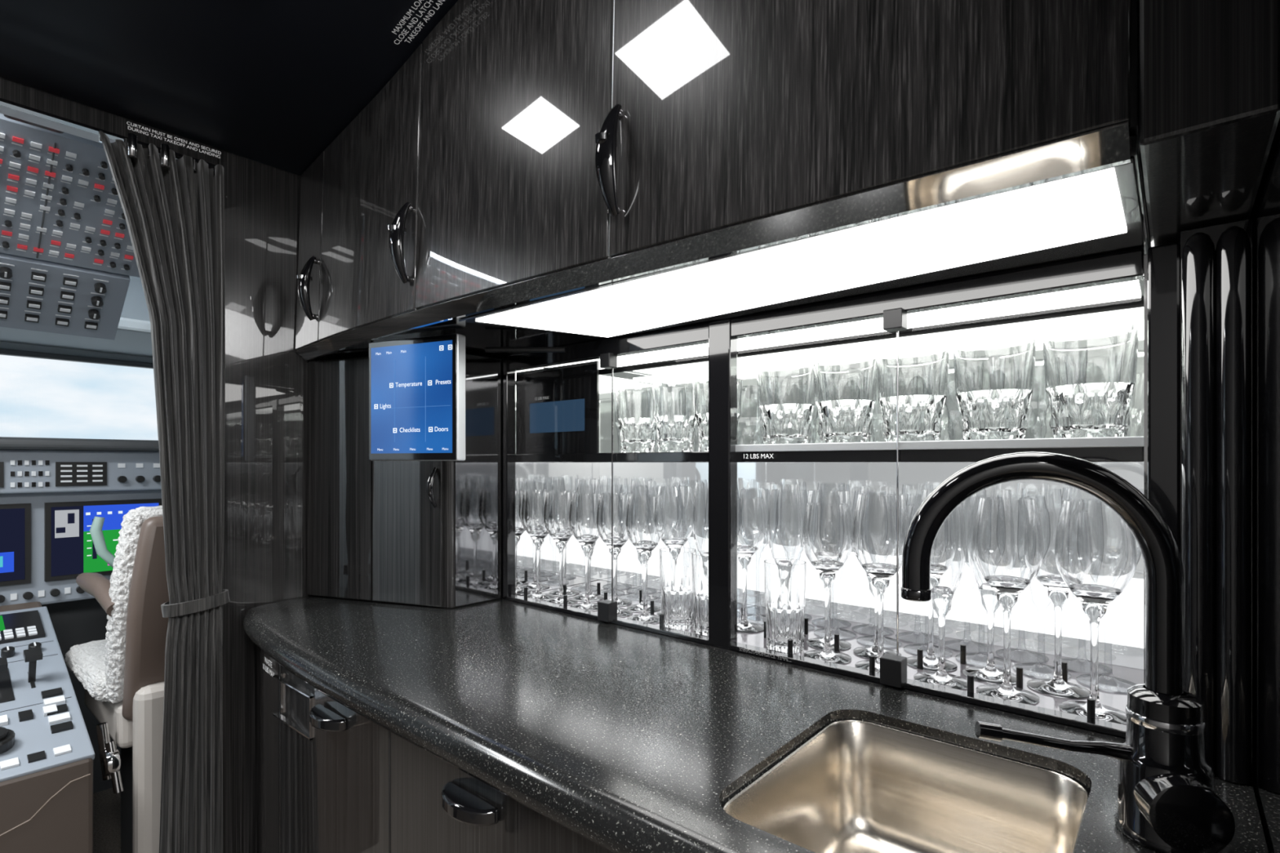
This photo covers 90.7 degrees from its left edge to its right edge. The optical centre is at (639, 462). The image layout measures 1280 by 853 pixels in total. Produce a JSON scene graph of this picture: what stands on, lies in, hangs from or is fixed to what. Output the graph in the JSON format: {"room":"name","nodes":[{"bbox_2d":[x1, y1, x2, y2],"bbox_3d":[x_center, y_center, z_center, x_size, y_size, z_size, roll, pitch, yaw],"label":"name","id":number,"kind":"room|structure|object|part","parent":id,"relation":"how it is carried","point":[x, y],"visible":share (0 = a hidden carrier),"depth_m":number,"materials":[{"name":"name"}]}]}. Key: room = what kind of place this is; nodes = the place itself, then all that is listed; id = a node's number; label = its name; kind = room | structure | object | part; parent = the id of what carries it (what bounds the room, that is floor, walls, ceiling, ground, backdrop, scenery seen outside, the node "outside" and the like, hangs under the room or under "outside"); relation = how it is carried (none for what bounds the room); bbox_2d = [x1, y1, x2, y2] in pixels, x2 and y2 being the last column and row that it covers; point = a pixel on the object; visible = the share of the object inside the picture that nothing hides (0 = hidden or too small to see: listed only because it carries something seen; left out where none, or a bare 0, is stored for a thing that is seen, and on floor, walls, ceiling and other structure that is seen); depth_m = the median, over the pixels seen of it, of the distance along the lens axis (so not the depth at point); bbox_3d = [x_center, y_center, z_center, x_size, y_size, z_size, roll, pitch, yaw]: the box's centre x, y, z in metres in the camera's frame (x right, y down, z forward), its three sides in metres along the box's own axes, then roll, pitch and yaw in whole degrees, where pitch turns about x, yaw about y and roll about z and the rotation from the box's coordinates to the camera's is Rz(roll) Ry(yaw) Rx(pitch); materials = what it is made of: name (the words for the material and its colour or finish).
{"room":"aircraft cabin","nodes":[
{"label":"aircraft cabin","id":0,"kind":"room"},
{"bbox_2d":[0,275,153,793],"bbox_3d":[-1.922,0.142,1.630,1.560,2.200,2.080,0,0,40],"label":"wall","id":1,"kind":"structure","parent":0,"point":[79,622],"depth_m":2.33,"materials":[{"name":"grey plastic"}]},
{"bbox_2d":[0,113,140,339],"bbox_3d":[-1.667,-0.577,1.486,0.536,0.402,0.810,0,0,40],"label":"switch panel","id":2,"kind":"object","parent":1,"relation":"attached to","point":[68,261],"visible":0.94,"depth_m":1.63,"materials":[{"name":"grey"}]},
{"bbox_2d":[0,436,162,605],"bbox_3d":[-2.217,0.196,1.893,0.350,0.552,1.920,0,0,40],"label":"panel","id":3,"kind":"object","parent":1,"relation":"attached to","point":[52,491],"visible":0.58,"depth_m":2.10,"materials":[{"name":"grey plastic"}]},
{"bbox_3d":[-2.218,0.247,1.914,0.140,0.450,1.850,0,0,40],"label":"panel","id":4,"kind":"part","parent":3,"relation":"part of","materials":[{"name":"grey plastic"}]},
{"bbox_3d":[-2.085,0.027,1.932,0.080,0.140,1.250,0,0,40],"label":"guidance panel","id":5,"kind":"part","parent":3,"relation":"part of","materials":[{"name":"grey plastic"}]},
{"bbox_2d":[89,516,115,568],"bbox_3d":[-1.714,0.294,2.109,0.173,0.251,0.210,0,0,40],"label":"yoke","id":6,"kind":"object","parent":3,"relation":"attached to","point":[95,531],"visible":0.27,"depth_m":1.99,"materials":[{"name":"teal"}]},
{"bbox_2d":[93,787,120,852],"bbox_3d":[-0.570,1.267,0.719,5.000,0.050,2.360,0,0,40],"label":"floor","id":7,"kind":"structure","parent":0,"point":[106,805],"depth_m":2.18,"materials":[{"name":"carpet"}]},
{"bbox_2d":[0,601,94,852],"bbox_3d":[-1.755,0.849,1.682,0.857,0.787,0.335,0,0,40],"label":"pedestal","id":8,"kind":"object","parent":7,"relation":"on","point":[47,753],"visible":1,"depth_m":1.53,"materials":[{"name":"brown"}]},
{"bbox_3d":[-1.723,0.591,1.655,0.764,0.263,0.335,0,0,40],"label":"plate","id":9,"kind":"part","parent":8,"relation":"part of","materials":[{"name":"grey"}]},
{"bbox_2d":[64,505,169,852],"bbox_3d":[-1.384,0.679,1.958,0.604,1.125,0.533,0,0,40],"label":"seat","id":10,"kind":"object","parent":7,"relation":"on","point":[122,675],"visible":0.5,"depth_m":1.64,"materials":[{"name":"brown"}]},
{"bbox_2d":[64,639,110,702],"bbox_3d":[-1.436,0.602,2.002,0.468,0.091,0.532,0,0,40],"label":"cushion","id":11,"kind":"object","parent":10,"relation":"on","point":[86,660],"depth_m":1.79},
{"bbox_3d":[-1.495,0.355,1.742,0.348,0.090,0.060,0,0,40],"label":"armrest","id":12,"kind":"part","parent":10,"relation":"part of","materials":[{"name":"brown leather"}]},
{"bbox_2d":[259,648,611,852],"bbox_3d":[-0.146,0.821,1.065,1.720,0.843,0.524,0,0,40],"label":"base cabinet","id":13,"kind":"object","parent":7,"relation":"on","point":[332,780],"visible":0.83,"depth_m":1.03,"materials":[{"name":"black wood"}]},
{"bbox_3d":[-0.823,0.773,1.412,0.023,0.738,0.242,0,0,-40],"label":"door","id":14,"kind":"part","parent":13,"relation":"part of","materials":[{"name":"brown wood"}]},
{"bbox_3d":[-0.670,0.473,1.235,0.180,0.080,0.024,0,0,40],"label":"chrome frame","id":15,"kind":"part","parent":13,"relation":"part of","materials":[{"name":"black"}]},
{"bbox_3d":[-0.545,0.442,1.089,0.109,0.020,0.034,0,0,40],"label":"cup pull","id":16,"kind":"part","parent":13,"relation":"part of","materials":[{"name":"black"}]},
{"bbox_3d":[-0.563,0.773,1.146,0.497,0.738,0.024,0,0,43],"label":"door","id":17,"kind":"part","parent":13,"relation":"part of","materials":[{"name":"brown wood"}]},
{"bbox_3d":[-0.228,0.442,0.814,0.109,0.020,0.034,0,0,40],"label":"cup pull","id":18,"kind":"part","parent":13,"relation":"part of","materials":[{"name":"black metal"}]},
{"bbox_3d":[-0.199,0.773,0.824,0.466,0.738,0.019,0,0,40],"label":"door","id":19,"kind":"part","parent":13,"relation":"part of","materials":[{"name":"brown wood"}]},
{"bbox_2d":[242,595,1268,852],"bbox_3d":[-0.157,0.369,1.077,1.757,0.055,0.530,0,0,40],"label":"countertop","id":20,"kind":"structure","parent":13,"relation":"on","point":[626,740],"depth_m":0.87,"materials":[{"name":"black stone"}]},
{"bbox_2d":[306,353,501,608],"bbox_3d":[-0.600,0.040,1.600,0.409,0.602,0.306,0,0,40],"label":"cabinet","id":21,"kind":"object","parent":20,"relation":"on","point":[418,533],"visible":0.87,"depth_m":1.54,"materials":[{"name":"brown wood"}]},
{"bbox_3d":[-0.481,0.057,1.463,0.016,0.095,0.031,0,0,31],"label":"latch handle","id":22,"kind":"part","parent":21,"relation":"part of","materials":[{"name":"black"}]},
{"bbox_3d":[-0.392,0.040,1.532,0.003,0.595,0.130,0,0,40],"label":"mirror panel","id":23,"kind":"part","parent":21,"relation":"part of","materials":[{"name":"grey"}]},
{"bbox_2d":[502,244,1147,738],"bbox_3d":[0.247,0.045,1.310,1.265,0.625,0.373,0,0,40],"label":"display cabinet","id":24,"kind":"object","parent":20,"relation":"on","point":[559,427],"visible":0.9,"depth_m":1.18,"materials":[{"name":"clear glass"}]},
{"bbox_3d":[-0.330,0.040,1.588,0.020,0.605,0.028,0,0,40],"label":"frame","id":25,"kind":"part","parent":24,"relation":"part of","materials":[{"name":"black metal"}]},
{"bbox_3d":[-0.202,-0.125,1.505,0.285,0.206,0.006,0,0,40],"label":"dark panel","id":26,"kind":"part","parent":24,"relation":"part of","materials":[{"name":"black glass"}]},
{"bbox_2d":[521,479,708,623],"label":"glasses","id":27,"kind":"object","parent":24,"relation":"in","point":[646,517],"depth_m":1.44,"materials":[{"name":"clear glass"}]},
{"bbox_3d":[-0.259,0.207,1.612,0.086,0.270,0.086,0,0,11],"label":"wine glass","id":28,"kind":"part","parent":27,"relation":"part of","materials":[{"name":"clear glass"}]},
{"bbox_3d":[-0.194,0.207,1.557,0.086,0.270,0.086,0,0,-7],"label":"wine glass","id":29,"kind":"part","parent":27,"relation":"part of","materials":[{"name":"clear glass"}]},
{"bbox_3d":[-0.199,0.207,1.664,0.086,0.270,0.086,0,0,25],"label":"wine glass","id":30,"kind":"part","parent":27,"relation":"part of","materials":[{"name":"clear glass"}]},
{"bbox_3d":[-0.125,0.207,1.499,0.086,0.270,0.086,0,0,38],"label":"wine glass","id":31,"kind":"part","parent":27,"relation":"part of","materials":[{"name":"clear glass"}]},
{"bbox_3d":[-0.130,0.193,1.605,0.081,0.300,0.081,0,0,-21],"label":"wine glass","id":32,"kind":"part","parent":27,"relation":"part of","materials":[{"name":"clear glass"}]},
{"bbox_3d":[-0.057,0.207,1.441,0.086,0.270,0.086,0,0,2],"label":"wine glass","id":33,"kind":"part","parent":27,"relation":"part of","materials":[{"name":"clear glass"}]},
{"bbox_3d":[-0.060,0.207,1.546,0.086,0.270,0.086,0,0,-17],"label":"wine glass","id":34,"kind":"part","parent":27,"relation":"part of","materials":[{"name":"clear glass"}]},
{"bbox_3d":[0.005,0.193,1.688,0.081,0.300,0.081,0,0,38],"label":"wine glass","id":35,"kind":"part","parent":27,"relation":"part of","materials":[{"name":"clear glass"}]},
{"bbox_3d":[0.009,0.193,1.487,0.081,0.300,0.081,0,0,4],"label":"wine glass","id":36,"kind":"part","parent":27,"relation":"part of","materials":[{"name":"clear glass"}]},
{"bbox_3d":[0.012,0.207,1.382,0.086,0.270,0.086,0,0,-1],"label":"wine glass","id":37,"kind":"part","parent":27,"relation":"part of","materials":[{"name":"clear glass"}]},
{"bbox_3d":[0.078,0.198,1.428,0.092,0.290,0.092,0,0,23],"label":"wine glass","id":38,"kind":"part","parent":27,"relation":"part of","materials":[{"name":"clear glass"}]},
{"bbox_3d":[0.148,0.193,1.369,0.081,0.300,0.081,0,0,-13],"label":"wine glass","id":39,"kind":"part","parent":27,"relation":"part of","materials":[{"name":"clear glass"}]},
{"bbox_2d":[659,547,708,635],"bbox_3d":[0.112,0.254,1.298,0.120,0.168,0.076,0,0,40],"label":"glasses","id":40,"kind":"object","parent":24,"relation":"in","point":[684,580],"depth_m":1.29,"materials":[{"name":"clear glass"}]},
{"bbox_3d":[0.079,0.263,1.325,0.076,0.160,0.076,0,0,-7],"label":"highball glass","id":41,"kind":"part","parent":40,"relation":"part of","materials":[{"name":"clear glass"}]},
{"bbox_3d":[0.142,0.263,1.272,0.076,0.160,0.076,0,0,-27],"label":"highball glass","id":42,"kind":"part","parent":40,"relation":"part of","materials":[{"name":"clear glass"}]},
{"bbox_3d":[0.154,0.040,1.178,0.048,0.605,0.028,0,0,40],"label":"frame","id":43,"kind":"part","parent":24,"relation":"part of","materials":[{"name":"black metal"}]},
{"bbox_2d":[764,558,806,653],"bbox_3d":[0.282,0.254,1.153,0.081,0.168,0.076,0,0,40],"label":"glasses","id":44,"kind":"object","parent":24,"relation":"in","point":[784,580],"depth_m":1.14,"materials":[{"name":"clear glass"}]},
{"bbox_3d":[0.267,0.263,1.166,0.076,0.160,0.076,0,0,-29],"label":"highball glass","id":45,"kind":"part","parent":44,"relation":"part of","materials":[{"name":"clear glass"}]},
{"bbox_3d":[0.144,0.338,1.188,1.257,0.010,0.026,0,0,40],"label":"frame","id":46,"kind":"part","parent":24,"relation":"part of","materials":[{"name":"black metal"}]},
{"bbox_3d":[0.145,-0.249,1.189,1.257,0.038,0.024,0,0,40],"label":"frame","id":47,"kind":"part","parent":24,"relation":"part of","materials":[{"name":"black"}]},
{"bbox_3d":[0.151,-0.011,1.196,1.257,0.021,0.008,0,0,40],"label":"shelf trim","id":48,"kind":"part","parent":24,"relation":"part of","materials":[{"name":"black metal"}]},
{"bbox_2d":[737,481,933,672],"label":"glasses","id":49,"kind":"object","parent":24,"relation":"in","point":[829,532],"depth_m":1.10,"materials":[{"name":"clear glass"}]},
{"bbox_3d":[0.217,0.207,1.311,0.086,0.270,0.086,0,0,7],"label":"wine glass","id":50,"kind":"part","parent":49,"relation":"part of","materials":[{"name":"clear glass"}]},
{"bbox_3d":[0.255,0.200,1.377,0.082,0.285,0.082,0,0,-18],"label":"wine glass","id":51,"kind":"part","parent":49,"relation":"part of","materials":[{"name":"clear glass"}]},
{"bbox_3d":[0.287,0.193,1.252,0.081,0.300,0.081,0,0,-7],"label":"wine glass","id":52,"kind":"part","parent":49,"relation":"part of","materials":[{"name":"clear glass"}]},
{"bbox_3d":[0.330,0.207,1.113,0.086,0.270,0.086,0,0,29],"label":"wine glass","id":53,"kind":"part","parent":49,"relation":"part of","materials":[{"name":"clear glass"}]},
{"bbox_3d":[0.356,0.198,1.193,0.092,0.290,0.092,0,0,-8],"label":"wine glass","id":54,"kind":"part","parent":49,"relation":"part of","materials":[{"name":"clear glass"}]},
{"bbox_3d":[0.407,0.193,1.346,0.081,0.300,0.081,0,0,-12],"label":"wine glass","id":55,"kind":"part","parent":49,"relation":"part of","materials":[{"name":"clear glass"}]},
{"bbox_3d":[0.389,0.193,1.263,0.081,0.300,0.081,0,0,25],"label":"wine glass","id":56,"kind":"part","parent":49,"relation":"part of","materials":[{"name":"clear glass"}]},
{"bbox_3d":[0.474,0.200,1.289,0.082,0.285,0.082,0,0,13],"label":"wine glass","id":57,"kind":"part","parent":49,"relation":"part of","materials":[{"name":"clear glass"}]},
{"bbox_3d":[0.425,0.193,1.134,0.081,0.300,0.081,0,0,-12],"label":"wine glass","id":58,"kind":"part","parent":49,"relation":"part of","materials":[{"name":"clear glass"}]},
{"bbox_3d":[0.456,0.200,1.206,0.082,0.285,0.082,0,0,-41],"label":"wine glass","id":59,"kind":"part","parent":49,"relation":"part of","materials":[{"name":"clear glass"}]},
{"bbox_3d":[0.401,0.198,1.052,0.092,0.290,0.092,0,0,14],"label":"wine glass","id":60,"kind":"part","parent":49,"relation":"part of","materials":[{"name":"clear glass"}]},
{"bbox_3d":[0.541,0.193,1.232,0.081,0.300,0.081,0,0,-34],"label":"wine glass","id":61,"kind":"part","parent":49,"relation":"part of","materials":[{"name":"clear glass"}]},
{"bbox_3d":[0.523,0.200,1.149,0.082,0.285,0.082,0,0,10],"label":"wine glass","id":62,"kind":"part","parent":49,"relation":"part of","materials":[{"name":"clear glass"}]},
{"bbox_2d":[613,324,1139,453],"bbox_3d":[0.335,-0.101,1.245,1.025,0.160,0.299,0,0,40],"label":"tumblers","id":63,"kind":"object","parent":24,"relation":"on","point":[1090,371],"visible":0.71,"depth_m":0.99,"materials":[{"name":"clear glass"}]},
{"bbox_3d":[0.385,-0.026,0.991,0.635,0.013,0.003,0,0,40],"label":"shelf rail","id":64,"kind":"part","parent":24,"relation":"part of","materials":[{"name":"silver metal"}]},
{"bbox_2d":[898,488,1141,724],"label":"glasses","id":65,"kind":"object","parent":24,"relation":"in","point":[1084,552],"depth_m":0.91,"materials":[{"name":"clear glass"}]},
{"bbox_3d":[0.495,0.207,1.075,0.086,0.270,0.086,0,0,-29],"label":"wine glass","id":66,"kind":"part","parent":65,"relation":"part of","materials":[{"name":"clear glass"}]},
{"bbox_3d":[0.473,0.193,0.991,0.081,0.300,0.081,0,0,-28],"label":"wine glass","id":67,"kind":"part","parent":65,"relation":"part of","materials":[{"name":"clear glass"}]},
{"bbox_3d":[0.609,0.193,1.175,0.081,0.300,0.081,0,0,27],"label":"wine glass","id":68,"kind":"part","parent":65,"relation":"part of","materials":[{"name":"clear glass"}]},
{"bbox_3d":[0.591,0.200,1.092,0.082,0.285,0.082,0,0,43],"label":"wine glass","id":69,"kind":"part","parent":65,"relation":"part of","materials":[{"name":"clear glass"}]},
{"bbox_3d":[0.564,0.193,1.016,0.081,0.300,0.081,0,0,3],"label":"wine glass","id":70,"kind":"part","parent":65,"relation":"part of","materials":[{"name":"clear glass"}]},
{"bbox_3d":[0.542,0.198,0.933,0.092,0.290,0.092,0,0,23],"label":"wine glass","id":71,"kind":"part","parent":65,"relation":"part of","materials":[{"name":"clear glass"}]},
{"bbox_3d":[0.676,0.200,1.118,0.082,0.285,0.082,0,0,-31],"label":"wine glass","id":72,"kind":"part","parent":65,"relation":"part of","materials":[{"name":"clear glass"}]},
{"bbox_3d":[0.658,0.193,1.035,0.081,0.300,0.081,0,0,15],"label":"wine glass","id":73,"kind":"part","parent":65,"relation":"part of","materials":[{"name":"clear glass"}]},
{"bbox_3d":[0.634,0.207,0.957,0.086,0.270,0.086,0,0,22],"label":"wine glass","id":74,"kind":"part","parent":65,"relation":"part of","materials":[{"name":"clear glass"}]},
{"bbox_3d":[0.743,0.193,1.062,0.081,0.300,0.081,0,0,43],"label":"wine glass","id":75,"kind":"part","parent":65,"relation":"part of","materials":[{"name":"clear glass"}]},
{"bbox_3d":[0.622,0.198,0.865,0.092,0.290,0.092,0,0,0],"label":"wine glass","id":76,"kind":"part","parent":65,"relation":"part of","materials":[{"name":"clear glass"}]},
{"bbox_3d":[0.725,0.200,0.978,0.082,0.285,0.082,0,0,26],"label":"wine glass","id":77,"kind":"part","parent":65,"relation":"part of","materials":[{"name":"clear glass"}]},
{"bbox_2d":[511,579,1143,738],"bbox_3d":[0.258,0.350,1.323,1.257,0.014,0.328,0,0,40],"label":"glass rack","id":78,"kind":"object","parent":20,"relation":"on","point":[1113,692],"depth_m":1.15,"materials":[{"name":"clear glass"}]},
{"bbox_2d":[722,720,1088,852],"bbox_3d":[0.285,0.433,0.668,0.289,0.156,0.339,0,0,40],"label":"sink","id":79,"kind":"object","parent":20,"relation":"in","point":[854,786],"visible":0.84,"depth_m":0.80,"materials":[{"name":"metal"}]},
{"bbox_2d":[900,451,1235,852],"bbox_3d":[0.391,0.165,0.605,0.260,0.352,0.092,0,0,22],"label":"gooseneck faucet","id":80,"kind":"object","parent":20,"relation":"on","point":[1168,802],"visible":1,"depth_m":0.57,"materials":[{"name":"black metal"}]},
{"bbox_3d":[0.384,0.105,0.620,0.237,0.233,0.030,0,0,23],"label":"spout","id":81,"kind":"part","parent":80,"relation":"part of","materials":[{"name":"black metal"}]},
{"bbox_3d":[0.412,0.288,0.579,0.187,0.079,0.060,0,0,22],"label":"lever handle","id":82,"kind":"part","parent":80,"relation":"part of","materials":[{"name":"black metal"}]},
{"bbox_2d":[1147,242,1180,552],"bbox_3d":[0.727,0.040,0.875,0.030,0.600,0.325,0,0,40],"label":"post","id":83,"kind":"object","parent":20,"relation":"on","point":[1163,260],"visible":0.56,"depth_m":0.75,"materials":[{"name":"black wood"}]},
{"bbox_2d":[1180,218,1252,784],"bbox_3d":[0.743,0.040,0.825,0.058,0.600,0.380,0,0,40],"label":"fluted column","id":84,"kind":"structure","parent":20,"relation":"on","point":[1216,260],"depth_m":0.69,"materials":[{"name":"black"}]},
{"bbox_2d":[0,0,457,175],"bbox_3d":[0.076,-0.853,0.198,3.340,0.230,2.400,0,0,40],"label":"ceiling","id":85,"kind":"structure","parent":0,"point":[273,83],"depth_m":1.19,"materials":[{"name":"black paint"}]},
{"bbox_2d":[391,0,444,44],"bbox_3d":[-0.387,-0.802,1.122,0.189,0.001,0.038,-15,-9,39],"label":"label","id":86,"kind":"object","parent":85,"relation":"attached to","point":[419,0],"depth_m":1.14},
{"bbox_2d":[0,76,508,852],"bbox_3d":[-1.194,0.255,1.249,0.053,1.975,2.360,0,0,40],"label":"wall","id":87,"kind":"structure","parent":0,"point":[265,534],"depth_m":1.53,"materials":[{"name":"brown wood"}]},
{"bbox_3d":[-1.266,-0.684,1.164,0.053,0.008,0.838,0,0,40],"label":"header trim","id":88,"kind":"part","parent":87,"relation":"part of","materials":[{"name":"silver metal"}]},
{"bbox_2d":[0,97,230,852],"bbox_3d":[-1.196,0.267,1.145,0.069,1.886,0.798,0,0,39],"label":"curtain","id":89,"kind":"object","parent":87,"relation":"hanging from","point":[173,209],"visible":1,"depth_m":1.39,"materials":[{"name":"fabric"}]},
{"bbox_3d":[-1.211,-0.663,1.149,0.022,0.026,0.786,0,0,40],"label":"curtain rail","id":90,"kind":"part","parent":89,"relation":"part of","materials":[{"name":"black"}]},
{"bbox_3d":[-0.714,0.255,1.817,0.040,1.975,0.872,0,0,40],"label":"panel","id":91,"kind":"part","parent":87,"relation":"part of","materials":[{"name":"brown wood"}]},
{"bbox_2d":[521,301,1143,595],"bbox_3d":[0.854,0.092,1.085,3.300,2.300,0.040,0,0,40],"label":"wall","id":92,"kind":"structure","parent":0,"point":[1137,304],"depth_m":1.30,"materials":[{"name":"black"}]},
{"bbox_2d":[295,0,1279,382],"bbox_3d":[-0.002,-0.593,1.263,1.760,0.662,0.756,0,0,40],"label":"upper cabinet","id":93,"kind":"object","parent":92,"relation":"attached to","point":[524,151],"visible":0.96,"depth_m":0.77,"materials":[{"name":"black wood"}]},
{"bbox_3d":[-0.782,-0.412,1.482,0.034,0.153,0.046,0,0,40],"label":"door handle","id":94,"kind":"part","parent":93,"relation":"part of","materials":[{"name":"black metal"}]},
{"bbox_3d":[-0.802,-0.511,1.549,0.031,0.451,0.166,0,0,-45],"label":"door","id":95,"kind":"part","parent":93,"relation":"part of","materials":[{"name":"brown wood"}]},
{"bbox_3d":[-0.578,-0.538,1.337,0.447,0.503,0.036,0,0,42],"label":"door","id":96,"kind":"part","parent":93,"relation":"part of","materials":[{"name":"brown wood"}]},
{"bbox_3d":[-0.447,-0.412,1.174,0.034,0.153,0.046,0,0,40],"label":"door handle","id":97,"kind":"part","parent":93,"relation":"part of","materials":[{"name":"black metal"}]},
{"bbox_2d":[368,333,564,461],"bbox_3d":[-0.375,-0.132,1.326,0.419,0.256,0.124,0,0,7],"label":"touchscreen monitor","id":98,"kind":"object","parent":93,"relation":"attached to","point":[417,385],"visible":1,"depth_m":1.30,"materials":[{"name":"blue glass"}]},
{"bbox_3d":[-0.318,-0.186,1.355,0.313,0.125,0.060,0,0,5],"label":"mount arm","id":99,"kind":"part","parent":98,"relation":"part of","materials":[{"name":"black metal"}]},
{"bbox_3d":[-0.222,-0.592,1.037,0.477,0.612,0.036,0,0,38],"label":"door","id":100,"kind":"part","parent":93,"relation":"part of","materials":[{"name":"brown wood"}]},
{"bbox_3d":[-0.042,-0.412,0.851,0.034,0.153,0.046,0,0,40],"label":"door handle","id":101,"kind":"part","parent":93,"relation":"part of","materials":[{"name":"black metal"}]},
{"bbox_3d":[-0.011,-0.277,1.320,1.671,0.017,0.681,0,0,40],"label":"underside plate","id":102,"kind":"part","parent":93,"relation":"part of","materials":[{"name":"black"}]},
{"bbox_2d":[458,158,1145,337],"bbox_3d":[0.136,-0.264,0.970,0.992,0.007,0.295,0,0,40],"label":"under-cabinet light","id":103,"kind":"object","parent":93,"relation":"attached to","point":[1099,211],"visible":1,"depth_m":0.81,"materials":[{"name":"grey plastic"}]},
{"bbox_3d":[0.194,-0.604,0.713,0.571,0.636,0.037,0,0,38],"label":"door","id":104,"kind":"part","parent":93,"relation":"part of","materials":[{"name":"brown wood"}]},
{"bbox_2d":[1249,120,1279,852],"bbox_3d":[0.645,0.160,0.633,0.036,2.165,0.920,0,0,40],"label":"wall","id":105,"kind":"structure","parent":0,"point":[1265,214],"depth_m":0.58,"materials":[{"name":"black"}]}
]}

